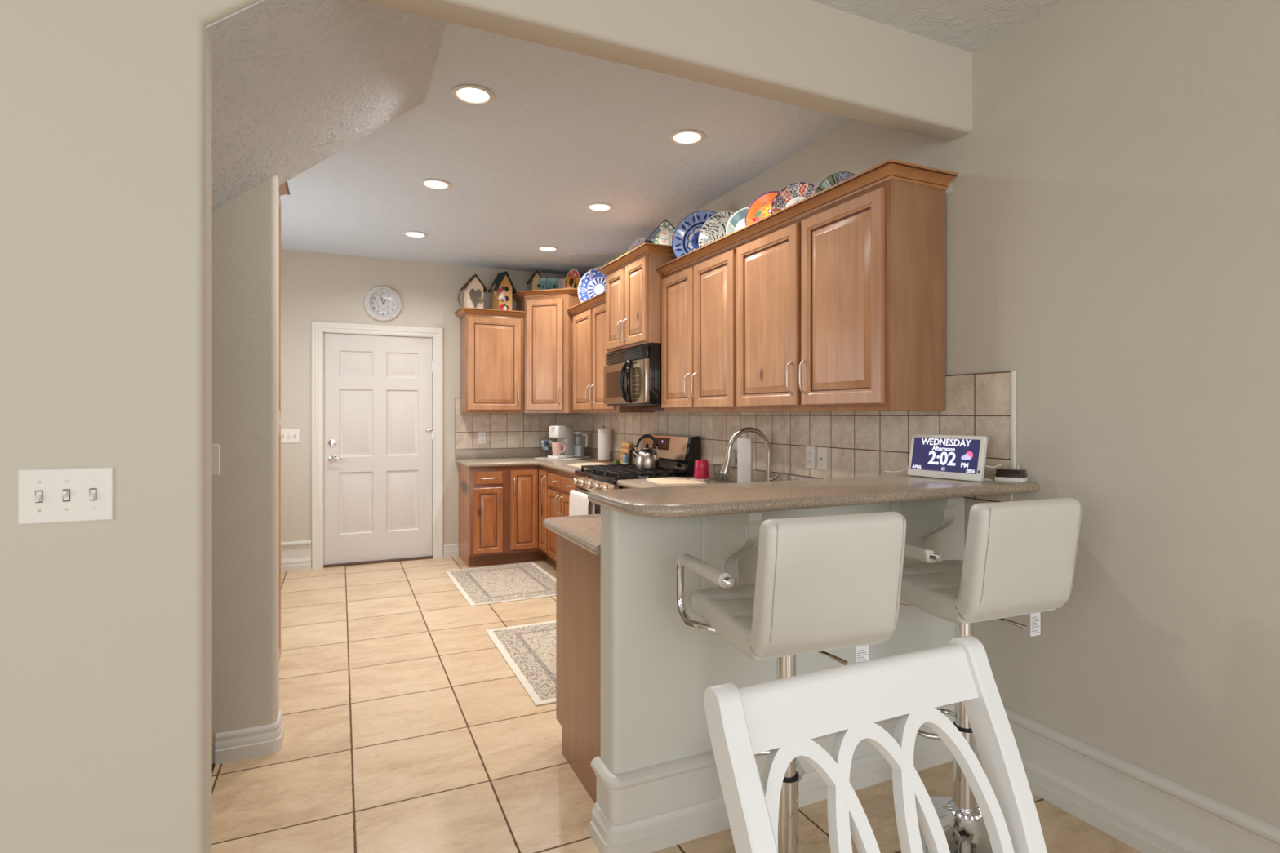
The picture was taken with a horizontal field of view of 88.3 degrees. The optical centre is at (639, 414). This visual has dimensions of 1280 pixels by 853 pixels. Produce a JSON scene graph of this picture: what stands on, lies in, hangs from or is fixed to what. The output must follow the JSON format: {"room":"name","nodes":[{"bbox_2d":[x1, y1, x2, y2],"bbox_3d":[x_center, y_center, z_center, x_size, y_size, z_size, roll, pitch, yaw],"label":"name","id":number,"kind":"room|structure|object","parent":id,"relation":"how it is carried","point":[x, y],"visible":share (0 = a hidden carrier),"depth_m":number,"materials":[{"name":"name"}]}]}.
{"room":"kitchen dining area","nodes":[
{"label":"kitchen dining area","id":0,"kind":"room"},
{"bbox_2d":[212,175,279,763],"bbox_3d":[-2.041,0.214,2.399,1.272,2.327,0.138,0,0,-24],"label":"wall pillar","id":1,"kind":"structure","parent":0,"point":[246,228],"depth_m":2.56,"materials":[{"name":"paint"}]},
{"bbox_2d":[212,444,219,475],"bbox_3d":[-1.655,0.172,2.487,0.116,0.116,0.020,0,0,-24],"label":"light switch","id":2,"kind":"object","parent":1,"relation":"attached to","point":[215,448],"visible":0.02,"depth_m":2.51,"materials":[{"name":"white plastic"}]},
{"bbox_2d":[214,709,284,764],"bbox_3d":[-1.541,1.272,2.612,0.222,0.112,0.148,0,0,-24],"label":"baseboard","id":3,"kind":"structure","parent":1,"relation":"attached to","point":[235,745],"depth_m":2.55,"materials":[{"name":"paint"}]},
{"bbox_2d":[205,0,445,210],"bbox_3d":[-1.544,-0.669,1.999,1.845,1.475,1.280,0,0,-24],"label":"ceiling","id":4,"kind":"structure","parent":0,"point":[295,83],"depth_m":2.15,"materials":[{"name":"paint"}]},
{"bbox_2d":[279,248,581,568],"bbox_3d":[-2.233,-0.066,6.043,3.543,2.888,0.120,0,0,-24],"label":"wall","id":5,"kind":"structure","parent":0,"point":[316,286],"depth_m":5.80,"materials":[{"name":"paint"}]},
{"bbox_2d":[280,429,299,443],"bbox_3d":[-2.994,0.183,5.619,0.162,0.116,0.020,0,0,-24],"label":"light switch","id":6,"kind":"object","parent":5,"relation":"attached to","point":[287,436],"visible":1,"depth_m":5.63,"materials":[{"name":"white plastic"}]},
{"bbox_2d":[280,540,311,571],"bbox_3d":[-3.266,1.205,5.490,0.944,0.245,0.030,0,0,-24],"label":"baseboard","id":7,"kind":"structure","parent":5,"relation":"attached to","point":[295,555],"depth_m":5.63,"materials":[{"name":"paint"}]},
{"bbox_2d":[311,320,443,568],"bbox_3d":[-2.354,0.259,5.959,1.101,2.137,0.153,0,0,-24],"label":"door","id":8,"kind":"structure","parent":5,"relation":"in","point":[377,390],"depth_m":5.92,"materials":[{"name":"white paint"}]},
{"bbox_2d":[364,285,402,321],"bbox_3d":[-2.308,-0.999,5.923,0.320,0.320,0.034,0,0,-24],"label":"wall clock","id":9,"kind":"object","parent":5,"relation":"attached to","point":[381,303],"visible":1,"depth_m":5.92,"materials":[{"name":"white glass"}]},
{"bbox_2d":[443,543,458,557],"bbox_3d":[-1.771,1.272,6.177,0.136,0.112,0.018,0,0,-24],"label":"baseboard","id":10,"kind":"structure","parent":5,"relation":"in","point":[449,550],"depth_m":6.17,"materials":[{"name":"paint"}]},
{"bbox_2d":[453,306,525,413],"bbox_3d":[-1.402,-0.488,6.145,0.588,0.941,0.360,0,0,-24],"label":"upper cabinet","id":11,"kind":"object","parent":5,"relation":"attached to","point":[492,347],"visible":1,"depth_m":6.03,"materials":[{"name":"brown wood"}]},
{"bbox_2d":[457,274,487,315],"bbox_3d":[-1.540,-1.101,6.075,0.240,0.380,0.161,0,0,-30],"label":"birdhouse","id":12,"kind":"object","parent":11,"relation":"on","point":[473,289],"visible":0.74,"depth_m":6.04,"materials":[{"name":"grey wood"}]},
{"bbox_2d":[488,271,516,310],"bbox_3d":[-1.305,-1.131,6.152,0.277,0.441,0.167,0,0,-43],"label":"birdhouse","id":13,"kind":"object","parent":11,"relation":"on","point":[502,288],"visible":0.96,"depth_m":6.13,"materials":[{"name":"yellow wood"}]},
{"bbox_2d":[454,397,581,449],"bbox_3d":[-1.172,0.084,6.454,1.248,0.487,0.010,0,0,-24],"label":"tiled wall","id":14,"kind":"structure","parent":5,"relation":"attached to","point":[503,430],"depth_m":6.40,"materials":[{"name":"beige tile"}]},
{"bbox_2d":[478,431,485,444],"bbox_3d":[-1.507,0.222,6.291,0.071,0.116,0.008,0,0,-24],"label":"wall outlet","id":15,"kind":"object","parent":14,"relation":"attached to","point":[482,435],"visible":1,"depth_m":6.29,"materials":[{"name":"white plastic"}]},
{"bbox_2d":[511,288,583,413],"bbox_3d":[-0.793,-0.581,6.256,0.720,1.127,0.662,0,0,-24],"label":"upper cabinet","id":16,"kind":"object","parent":5,"relation":"attached to","point":[548,324],"visible":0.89,"depth_m":6.05,"materials":[{"name":"brown wood"}]},
{"bbox_2d":[526,270,542,290],"bbox_3d":[-1.003,-1.240,6.341,0.152,0.286,0.115,0,0,-24],"label":"birdhouse","id":17,"kind":"object","parent":16,"relation":"on","point":[535,279],"visible":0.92,"depth_m":6.30,"materials":[{"name":"yellow wood"}]},
{"bbox_2d":[539,277,557,289],"bbox_3d":[-0.871,-1.203,6.279,0.166,0.217,0.044,0,0,-2],"label":"tray","id":18,"kind":"object","parent":16,"relation":"on","point":[545,283],"visible":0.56,"depth_m":6.29,"materials":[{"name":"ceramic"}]},
{"bbox_2d":[557,278,564,288],"bbox_3d":[-0.724,-1.202,6.314,0.212,0.216,0.041,0,0,11],"label":"rectangular dish","id":19,"kind":"object","parent":16,"relation":"on","point":[560,281],"visible":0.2,"depth_m":6.33,"materials":[{"name":"ceramic"}]},
{"bbox_2d":[564,268,579,288],"bbox_3d":[-0.639,-1.234,6.182,0.149,0.275,0.048,0,0,0],"label":"oval dish","id":20,"kind":"object","parent":16,"relation":"on","point":[572,278],"visible":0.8,"depth_m":6.19,"materials":[{"name":"ceramic"}]},
{"bbox_2d":[0,0,972,852],"bbox_3d":[-1.214,-0.016,1.513,5.443,2.788,0.160,0,0,-24],"label":"wall","id":21,"kind":"structure","parent":0,"point":[106,105],"depth_m":1.48,"materials":[{"name":"paint"}]},
{"bbox_2d":[17,466,114,524],"bbox_3d":[-1.226,0.173,1.408,0.162,0.116,0.020,0,0,-24],"label":"light switch","id":22,"kind":"object","parent":21,"relation":"attached to","point":[65,495],"visible":1,"depth_m":1.41,"materials":[{"name":"white plastic"}]},
{"bbox_2d":[699,511,762,618],"bbox_3d":[0.291,0.460,2.025,0.124,0.369,0.225,0,0,-24],"label":"corbel","id":23,"kind":"object","parent":21,"relation":"attached to","point":[726,538],"visible":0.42,"depth_m":2.04,"materials":[{"name":"paint"}]},
{"bbox_2d":[590,702,955,852],"bbox_3d":[0.554,1.205,2.319,1.496,0.245,0.154,0,0,-24],"label":"baseboard","id":24,"kind":"structure","parent":21,"relation":"attached to","point":[663,806],"depth_m":2.06,"materials":[{"name":"paint"}]},
{"bbox_2d":[587,474,1039,518],"bbox_3d":[0.615,0.255,2.199,1.542,0.036,0.439,0,0,-24],"label":"countertop","id":25,"kind":"structure","parent":21,"relation":"on","point":[695,500],"depth_m":2.04,"materials":[{"name":"beige stone"}]},
{"bbox_2d":[884,434,1000,482],"bbox_3d":[1.119,0.157,2.514,0.069,0.163,0.501,0,0,-30],"label":"digital clock","id":26,"kind":"object","parent":25,"relation":"on","point":[954,457],"visible":1,"depth_m":2.44,"materials":[{"name":"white plastic"}]},
{"bbox_2d":[982,478,992,481],"bbox_3d":[1.234,0.232,2.369,0.060,0.010,0.012,0,0,44],"label":"plug","id":27,"kind":"object","parent":25,"relation":"on","point":[984,479],"visible":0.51,"depth_m":2.35,"materials":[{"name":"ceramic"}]},
{"bbox_2d":[995,464,1027,483],"bbox_3d":[1.325,0.207,2.352,0.090,0.060,0.066,0,0,44],"label":"power adapter","id":28,"kind":"object","parent":25,"relation":"on","point":[1011,475],"visible":1,"depth_m":2.33,"materials":[{"name":"plastic"}]},
{"bbox_2d":[890,497,956,565],"bbox_3d":[1.020,0.460,2.357,0.124,0.369,0.225,0,0,-24],"label":"corbel","id":29,"kind":"object","parent":21,"relation":"attached to","point":[926,518],"visible":0.43,"depth_m":2.35,"materials":[{"name":"paint"}]},
{"bbox_2d":[280,0,1064,276],"bbox_3d":[-1.091,-1.460,1.242,5.443,0.100,9.565,0,0,-24],"label":"ceiling","id":30,"kind":"structure","parent":0,"point":[562,132],"depth_m":3.57,"materials":[{"name":"paint"}]},
{"bbox_2d":[402,231,426,238],"bbox_3d":[-1.756,-1.406,5.145,0.184,0.006,0.184,0,0,-24],"label":"recessed light","id":31,"kind":"object","parent":30,"relation":"in","point":[415,234],"visible":1,"depth_m":5.15,"materials":[{"name":"beige"}]},
{"bbox_2d":[420,178,451,190],"bbox_3d":[-1.247,-1.406,4.025,0.184,0.006,0.184,0,0,-24],"label":"recessed light","id":32,"kind":"object","parent":30,"relation":"in","point":[433,184],"visible":1,"depth_m":4.02,"materials":[{"name":"beige"}]},
{"bbox_2d":[451,84,494,105],"bbox_3d":[-0.735,-1.406,2.901,0.184,0.006,0.184,0,0,-24],"label":"recessed light","id":33,"kind":"object","parent":30,"relation":"in","point":[473,95],"visible":1,"depth_m":2.90,"materials":[{"name":"white paint"}]},
{"bbox_2d":[537,245,558,252],"bbox_3d":[-0.783,-1.406,5.588,0.184,0.006,0.184,0,0,-24],"label":"recessed light","id":34,"kind":"object","parent":30,"relation":"in","point":[544,248],"visible":1,"depth_m":5.58,"materials":[{"name":"beige"}]},
{"bbox_2d":[586,202,613,212],"bbox_3d":[-0.273,-1.406,4.468,0.184,0.006,0.184,0,0,-24],"label":"recessed light","id":35,"kind":"object","parent":30,"relation":"in","point":[597,206],"visible":1,"depth_m":4.46,"materials":[{"name":"beige"}]},
{"bbox_2d":[668,129,705,145],"bbox_3d":[0.239,-1.406,3.345,0.184,0.006,0.184,0,0,-24],"label":"recessed light","id":36,"kind":"object","parent":30,"relation":"in","point":[682,137],"visible":1,"depth_m":3.34,"materials":[{"name":"beige"}]},
{"bbox_2d":[212,555,1141,852],"bbox_3d":[0.169,1.353,1.816,2.673,0.050,9.565,0,0,-24],"label":"floor","id":37,"kind":"structure","parent":0,"point":[407,729],"depth_m":2.59,"materials":[{"name":"tile"}]},
{"bbox_2d":[458,463,508,567],"bbox_3d":[-1.425,0.891,5.990,0.338,0.874,0.643,0,0,-24],"label":"base cabinet","id":38,"kind":"object","parent":37,"relation":"on","point":[483,491],"visible":0.91,"depth_m":5.76,"materials":[{"name":"brown wood"}]},
{"bbox_2d":[444,562,555,606],"bbox_3d":[-1.064,1.324,5.234,0.770,0.007,1.120,0,0,-26],"label":"rug","id":39,"kind":"object","parent":37,"relation":"on","point":[478,586],"visible":0.8,"depth_m":5.17,"materials":[{"name":"beige fabric"}]},
{"bbox_2d":[485,620,555,706],"bbox_3d":[-0.359,1.324,3.682,0.773,0.007,1.150,0,0,-24],"label":"rug","id":40,"kind":"object","parent":37,"relation":"on","point":[529,651],"visible":0.49,"depth_m":3.62,"materials":[{"name":"beige fabric"}]},
{"bbox_2d":[506,465,555,567],"bbox_3d":[-0.822,0.891,6.146,0.886,0.874,0.859,0,0,-24],"label":"base cabinet","id":41,"kind":"object","parent":37,"relation":"on","point":[528,486],"visible":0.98,"depth_m":5.85,"materials":[{"name":"brown wood"}]},
{"bbox_2d":[454,447,635,474],"bbox_3d":[-0.811,0.390,5.676,1.257,0.124,1.725,0,0,-24],"label":"countertop","id":42,"kind":"structure","parent":41,"relation":"on","point":[473,458],"depth_m":6.04,"materials":[{"name":"beige stone"}]},
{"bbox_2d":[533,456,591,460],"bbox_3d":[-0.726,0.407,6.229,0.420,0.012,0.420,0,0,21],"label":"mat","id":43,"kind":"object","parent":42,"relation":"on","point":[575,458],"visible":0.76,"depth_m":6.12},
{"bbox_2d":[547,425,573,458],"bbox_3d":[-0.741,0.253,6.185,0.116,0.305,0.270,0,0,30],"label":"coffee maker","id":44,"kind":"object","parent":43,"relation":"on","point":[564,434],"visible":0.96,"depth_m":6.17,"materials":[{"name":"plastic"}]},
{"bbox_2d":[551,442,565,455],"bbox_3d":[-0.763,0.314,6.130,0.122,0.118,0.092,0,0,-24],"label":"mug","id":45,"kind":"object","parent":44,"relation":"on","point":[556,446],"visible":1,"depth_m":6.09,"materials":[{"name":"pink ceramic"}]},
{"bbox_2d":[573,431,587,457],"bbox_3d":[-0.571,0.283,6.322,0.151,0.246,0.122,0,0,21],"label":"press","id":46,"kind":"object","parent":43,"relation":"on","point":[579,449],"visible":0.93,"depth_m":6.30,"materials":[{"name":"grey metal"}]},
{"bbox_2d":[566,462,607,469],"bbox_3d":[-0.375,0.411,5.332,0.333,0.005,0.617,0,0,-24],"label":"mat","id":47,"kind":"object","parent":42,"relation":"on","point":[579,465],"visible":0.56,"depth_m":5.47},
{"bbox_2d":[595,425,611,462],"bbox_3d":[-0.323,0.251,5.880,0.136,0.324,0.136,0,0,-24],"label":"paper towel","id":48,"kind":"object","parent":42,"relation":"on","point":[603,434],"visible":1,"depth_m":5.83,"materials":[{"name":"white paper"}]},
{"bbox_2d":[613,459,620,464],"bbox_3d":[-0.189,0.386,5.314,0.058,0.054,0.054,0,0,-24],"label":"lime","id":49,"kind":"object","parent":42,"relation":"on","point":[615,461],"visible":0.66,"depth_m":5.29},
{"bbox_2d":[619,442,631,463],"bbox_3d":[-0.126,0.324,5.535,0.046,0.176,0.150,0,0,-24],"label":"cutting board","id":50,"kind":"object","parent":42,"relation":"on","point":[625,447],"visible":0.71,"depth_m":5.54,"materials":[{"name":"brown wood"}]},
{"bbox_2d":[622,453,628,464],"bbox_3d":[-0.117,0.360,5.314,0.054,0.106,0.054,0,0,-24],"label":"soap bottle","id":51,"kind":"object","parent":42,"relation":"on","point":[625,458],"visible":0.72,"depth_m":5.30,"materials":[{"name":"plastic"}]},
{"bbox_2d":[547,467,577,560],"bbox_3d":[-0.360,0.891,5.409,0.656,0.874,0.863,0,0,-24],"label":"base cabinet","id":52,"kind":"object","parent":37,"relation":"on","point":[559,482],"visible":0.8,"depth_m":5.42,"materials":[{"name":"brown wood"}]},
{"bbox_2d":[555,533,600,803],"bbox_3d":[0.159,0.891,2.583,0.846,0.874,0.645,0,0,-24],"label":"base cabinet","id":53,"kind":"object","parent":37,"relation":"on","point":[578,570],"visible":0.08,"depth_m":2.40,"materials":[{"name":"brown wood"}]},
{"bbox_2d":[568,433,699,514],"bbox_3d":[-0.069,0.735,4.645,0.689,1.185,0.762,0,0,-24],"label":"gas range","id":54,"kind":"object","parent":37,"relation":"on","point":[677,455],"visible":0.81,"depth_m":4.50,"materials":[{"name":"black metal"}]},
{"bbox_2d":[568,489,595,515],"bbox_3d":[-0.410,0.735,4.579,0.058,0.386,0.401,0,0,-24],"label":"dish towel","id":55,"kind":"object","parent":54,"relation":"hanging from","point":[579,503],"visible":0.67,"depth_m":4.56,"materials":[{"name":"white fabric"}]},
{"bbox_2d":[568,485,622,514],"bbox_3d":[-0.069,0.873,4.645,0.689,0.850,0.760,0,0,-24],"label":"oven","id":56,"kind":"object","parent":54,"relation":"in","point":[584,489],"depth_m":4.45,"materials":[{"name":"metal"}]},
{"bbox_2d":[574,469,692,484],"bbox_3d":[-0.066,0.425,4.647,0.575,0.035,0.762,0,0,-24],"label":"cooktop","id":57,"kind":"object","parent":54,"relation":"in","point":[593,476],"depth_m":4.43,"materials":[{"name":"black metal"}]},
{"bbox_2d":[629,434,658,469],"bbox_3d":[0.041,0.256,4.603,0.189,0.236,0.168,0,0,-37],"label":"kettle","id":58,"kind":"object","parent":54,"relation":"on","point":[646,458],"visible":1,"depth_m":4.56,"materials":[{"name":"metal"}]},
{"bbox_2d":[675,511,906,852],"bbox_3d":[0.407,0.786,1.795,0.508,1.083,0.474,0,0,-19],"label":"bar stool","id":59,"kind":"object","parent":37,"relation":"on","point":[822,584],"visible":0.94,"depth_m":1.60,"materials":[{"name":"white leather"}]},
{"bbox_2d":[857,649,867,662],"bbox_3d":[0.586,0.645,1.736,0.034,0.050,0.001,0,0,-20],"label":"tag","id":60,"kind":"object","parent":59,"relation":"attached to","point":[862,650],"depth_m":1.73,"materials":[{"name":"white paper"}]},
{"bbox_2d":[703,635,1047,852],"bbox_3d":[0.425,0.841,0.686,0.478,0.985,0.606,0,0,-24],"label":"dining chair","id":61,"kind":"object","parent":37,"relation":"on","point":[781,717],"visible":1,"depth_m":0.90,"materials":[{"name":"white paint"}]},
{"bbox_2d":[897,497,1081,852],"bbox_3d":[1.033,0.786,2.074,0.508,1.083,0.474,0,0,-21],"label":"bar stool","id":62,"kind":"object","parent":37,"relation":"on","point":[1020,557],"visible":0.85,"depth_m":1.90,"materials":[{"name":"white leather"}]},
{"bbox_2d":[1031,617,1039,633],"bbox_3d":[1.214,0.645,2.022,0.034,0.050,0.001,0,0,-21],"label":"tag","id":63,"kind":"object","parent":62,"relation":"attached to","point":[1032,617],"depth_m":2.02,"materials":[{"name":"white paper"}]},
{"bbox_3d":[0.409,0.891,3.719,0.656,0.874,1.310,0,0,-24],"label":"base cabinet","id":64,"kind":"object","parent":37,"relation":"on","visible":0},
{"bbox_2d":[542,464,817,556],"bbox_3d":[0.146,0.390,3.272,1.507,0.124,1.911,0,0,-24],"label":"countertop","id":65,"kind":"structure","parent":64,"relation":"on","point":[583,531],"depth_m":2.62,"materials":[{"name":"beige stone"}]},
{"bbox_2d":[645,476,706,484],"bbox_3d":[0.201,0.411,4.089,0.304,0.005,0.433,0,0,-24],"label":"mat","id":66,"kind":"object","parent":65,"relation":"on","point":[671,480],"visible":1,"depth_m":4.06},
{"bbox_2d":[689,478,713,480],"bbox_3d":[0.393,0.409,4.206,0.110,0.008,0.110,0,0,37],"label":"coaster","id":67,"kind":"object","parent":65,"relation":"on","point":[690,478],"visible":0.71,"depth_m":4.17,"materials":[{"name":"ceramic"}]},
{"bbox_2d":[693,459,709,479],"bbox_3d":[0.393,0.346,4.206,0.102,0.118,0.102,0,0,-24],"label":"tumbler","id":68,"kind":"object","parent":67,"relation":"on","point":[701,471],"visible":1,"depth_m":4.17,"materials":[{"name":"red plastic"}]},
{"bbox_2d":[737,432,753,483],"bbox_3d":[0.600,0.256,3.751,0.078,0.315,0.078,0,0,20],"label":"paper towel roll","id":69,"kind":"object","parent":65,"relation":"on","point":[744,444],"visible":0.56,"depth_m":3.71,"materials":[{"name":"paper"}]},
{"bbox_2d":[720,426,779,481],"bbox_3d":[0.591,0.240,3.519,0.335,0.346,0.121,0,0,-24],"label":"faucet","id":70,"kind":"object","parent":65,"relation":"on","point":[725,469],"visible":0.86,"depth_m":3.54,"materials":[{"name":"metal"}]},
{"bbox_2d":[581,0,1279,827],"bbox_3d":[1.415,-0.066,2.449,0.120,2.888,9.685,0,0,-24],"label":"wall","id":71,"kind":"structure","parent":0,"point":[1113,202],"depth_m":2.04,"materials":[{"name":"paint"}]},
{"bbox_2d":[566,291,653,413],"bbox_3d":[-0.281,-0.488,5.570,0.354,0.941,1.118,0,0,-24],"label":"upper cabinet","id":72,"kind":"object","parent":71,"relation":"attached to","point":[588,325],"visible":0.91,"depth_m":5.52,"materials":[{"name":"brown wood"}]},
{"bbox_2d":[577,266,606,308],"bbox_3d":[-0.361,-1.104,5.756,0.392,0.387,0.086,0,0,17],"label":"plate","id":73,"kind":"object","parent":72,"relation":"on","point":[593,283],"visible":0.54,"depth_m":5.79,"materials":[{"name":"ceramic"}]},
{"bbox_2d":[596,242,686,352],"bbox_3d":[0.062,-0.785,4.695,0.458,0.631,0.867,0,0,-24],"label":"upper cabinet","id":74,"kind":"object","parent":71,"relation":"attached to","point":[633,289],"visible":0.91,"depth_m":4.43,"materials":[{"name":"brown wood"}]},
{"bbox_2d":[604,342,663,410],"bbox_3d":[0.044,-0.250,4.694,0.489,0.434,0.756,0,0,-24],"label":"microwave","id":75,"kind":"object","parent":74,"relation":"attached to","point":[632,375],"visible":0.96,"depth_m":4.43,"materials":[{"name":"black metal"}]},
{"bbox_2d":[627,237,647,263],"bbox_3d":[-0.014,-1.184,4.890,0.067,0.263,0.266,0,0,-36],"label":"plate","id":76,"kind":"object","parent":74,"relation":"on","point":[640,241],"visible":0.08,"depth_m":4.93,"materials":[{"name":"ceramic"}]},
{"bbox_2d":[644,219,675,255],"bbox_3d":[0.168,-1.192,4.477,0.285,0.285,0.061,0,0,9],"label":"square dish","id":77,"kind":"object","parent":74,"relation":"on","point":[663,234],"visible":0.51,"depth_m":4.50,"materials":[{"name":"ceramic"}]},
{"bbox_2d":[656,234,767,412],"bbox_3d":[0.448,-0.488,3.969,0.354,0.941,0.882,0,0,-24],"label":"upper cabinet","id":78,"kind":"object","parent":71,"relation":"attached to","point":[699,299],"visible":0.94,"depth_m":3.86,"materials":[{"name":"brown wood"}]},
{"bbox_2d":[671,210,716,264],"bbox_3d":[0.379,-1.095,4.107,0.374,0.370,0.084,0,0,19],"label":"plate","id":79,"kind":"object","parent":78,"relation":"on","point":[686,235],"visible":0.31,"depth_m":4.15,"materials":[{"name":"ceramic"}]},
{"bbox_2d":[697,211,734,257],"bbox_3d":[0.484,-1.058,3.899,0.300,0.297,0.072,0,0,32],"label":"plate","id":80,"kind":"object","parent":78,"relation":"on","point":[714,228],"visible":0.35,"depth_m":3.94,"materials":[{"name":"ceramic"}]},
{"bbox_2d":[725,206,749,244],"bbox_3d":[0.605,-1.036,3.670,0.254,0.251,0.065,0,0,21],"label":"plate","id":81,"kind":"object","parent":78,"relation":"on","point":[736,221],"visible":0.15,"depth_m":3.71,"materials":[{"name":"ceramic"}]},
{"bbox_2d":[581,371,1012,502],"bbox_3d":[0.382,0.084,4.561,0.010,0.487,4.722,0,0,-24],"label":"tiled wall","id":82,"kind":"structure","parent":71,"relation":"attached to","point":[858,443],"depth_m":3.19,"materials":[{"name":"beige tile"}]},
{"bbox_2d":[732,440,737,458],"bbox_3d":[0.587,0.213,4.085,0.008,0.116,0.071,0,0,-24],"label":"wall outlet","id":83,"kind":"object","parent":82,"relation":"attached to","point":[735,445],"visible":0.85,"depth_m":4.07,"materials":[{"name":"white plastic"}]},
{"bbox_2d":[730,448,735,464],"bbox_3d":[0.559,0.260,4.079,0.044,0.095,0.064,0,0,-24],"label":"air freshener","id":84,"kind":"object","parent":83,"relation":"attached to","point":[733,451],"visible":0.34,"depth_m":4.05,"materials":[{"name":"plastic"}]},
{"bbox_2d":[805,445,815,468],"bbox_3d":[0.886,0.221,3.430,0.008,0.116,0.071,0,0,-24],"label":"wall outlet","id":85,"kind":"object","parent":82,"relation":"attached to","point":[810,450],"visible":1,"depth_m":3.42,"materials":[{"name":"white plastic"}]},
{"bbox_2d":[807,450,812,456],"bbox_3d":[0.883,0.201,3.429,0.002,0.033,0.033,0,0,-24],"label":"socket","id":86,"kind":"object","parent":85,"relation":"attached to","point":[809,452],"depth_m":3.43,"materials":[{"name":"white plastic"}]},
{"bbox_2d":[807,457,812,464],"bbox_3d":[0.883,0.241,3.429,0.002,0.033,0.033,0,0,-24],"label":"socket","id":87,"kind":"object","parent":85,"relation":"attached to","point":[809,460],"depth_m":3.43,"materials":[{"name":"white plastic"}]},
{"bbox_2d":[817,447,827,471],"bbox_3d":[0.924,0.223,3.345,0.010,0.116,0.071,0,0,-24],"label":"phone jack","id":88,"kind":"object","parent":82,"relation":"attached to","point":[822,451],"visible":1,"depth_m":3.33,"materials":[{"name":"white plastic"}]},
{"bbox_2d":[728,159,957,411],"bbox_3d":[0.865,-0.488,3.054,0.356,0.941,1.128,0,0,-24],"label":"upper cabinet","id":89,"kind":"object","parent":71,"relation":"attached to","point":[841,304],"visible":1,"depth_m":2.73,"materials":[{"name":"brown wood"}]},
{"bbox_2d":[744,191,779,237],"bbox_3d":[0.686,-1.046,3.474,0.274,0.271,0.068,0,0,30],"label":"plate","id":90,"kind":"object","parent":89,"relation":"on","point":[760,208],"visible":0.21,"depth_m":3.52,"materials":[{"name":"ceramic"}]},
{"bbox_2d":[770,182,817,227],"bbox_3d":[0.791,-1.041,3.314,0.264,0.261,0.067,0,0,27],"label":"plate","id":91,"kind":"object","parent":89,"relation":"on","point":[793,193],"visible":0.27,"depth_m":3.34,"materials":[{"name":"ceramic"}]},
{"bbox_2d":[815,171,863,210],"bbox_3d":[0.930,-1.023,3.078,0.228,0.226,0.061,0,0,30],"label":"plate","id":92,"kind":"object","parent":89,"relation":"on","point":[836,178],"visible":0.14,"depth_m":3.10,"materials":[{"name":"ceramic"}]},
{"bbox_2d":[1010,371,1016,469],"bbox_3d":[1.362,0.038,2.404,0.014,0.395,0.014,0,0,-24],"label":"trim","id":93,"kind":"structure","parent":71,"relation":"attached to","point":[1013,374],"depth_m":2.40,"materials":[{"name":"white paint"}]},
{"bbox_2d":[975,706,1279,852],"bbox_3d":[2.311,1.205,0.299,0.030,0.245,4.990,0,0,-24],"label":"baseboard","id":94,"kind":"structure","parent":71,"relation":"attached to","point":[1143,809],"depth_m":2.04,"materials":[{"name":"paint"}]},
{"bbox_3d":[-2.672,1.353,3.901,0.769,0.050,3.415,0,0,-24],"label":"floor","id":95,"kind":"structure","parent":0,"visible":0},
{"bbox_2d":[279,181,289,660],"bbox_3d":[-2.085,0.093,2.875,0.944,2.469,0.711,0,0,-24],"label":"tall cabinet","id":96,"kind":"object","parent":95,"relation":"on","point":[283,188],"visible":0.06,"depth_m":3.27,"materials":[{"name":"brown wood"}]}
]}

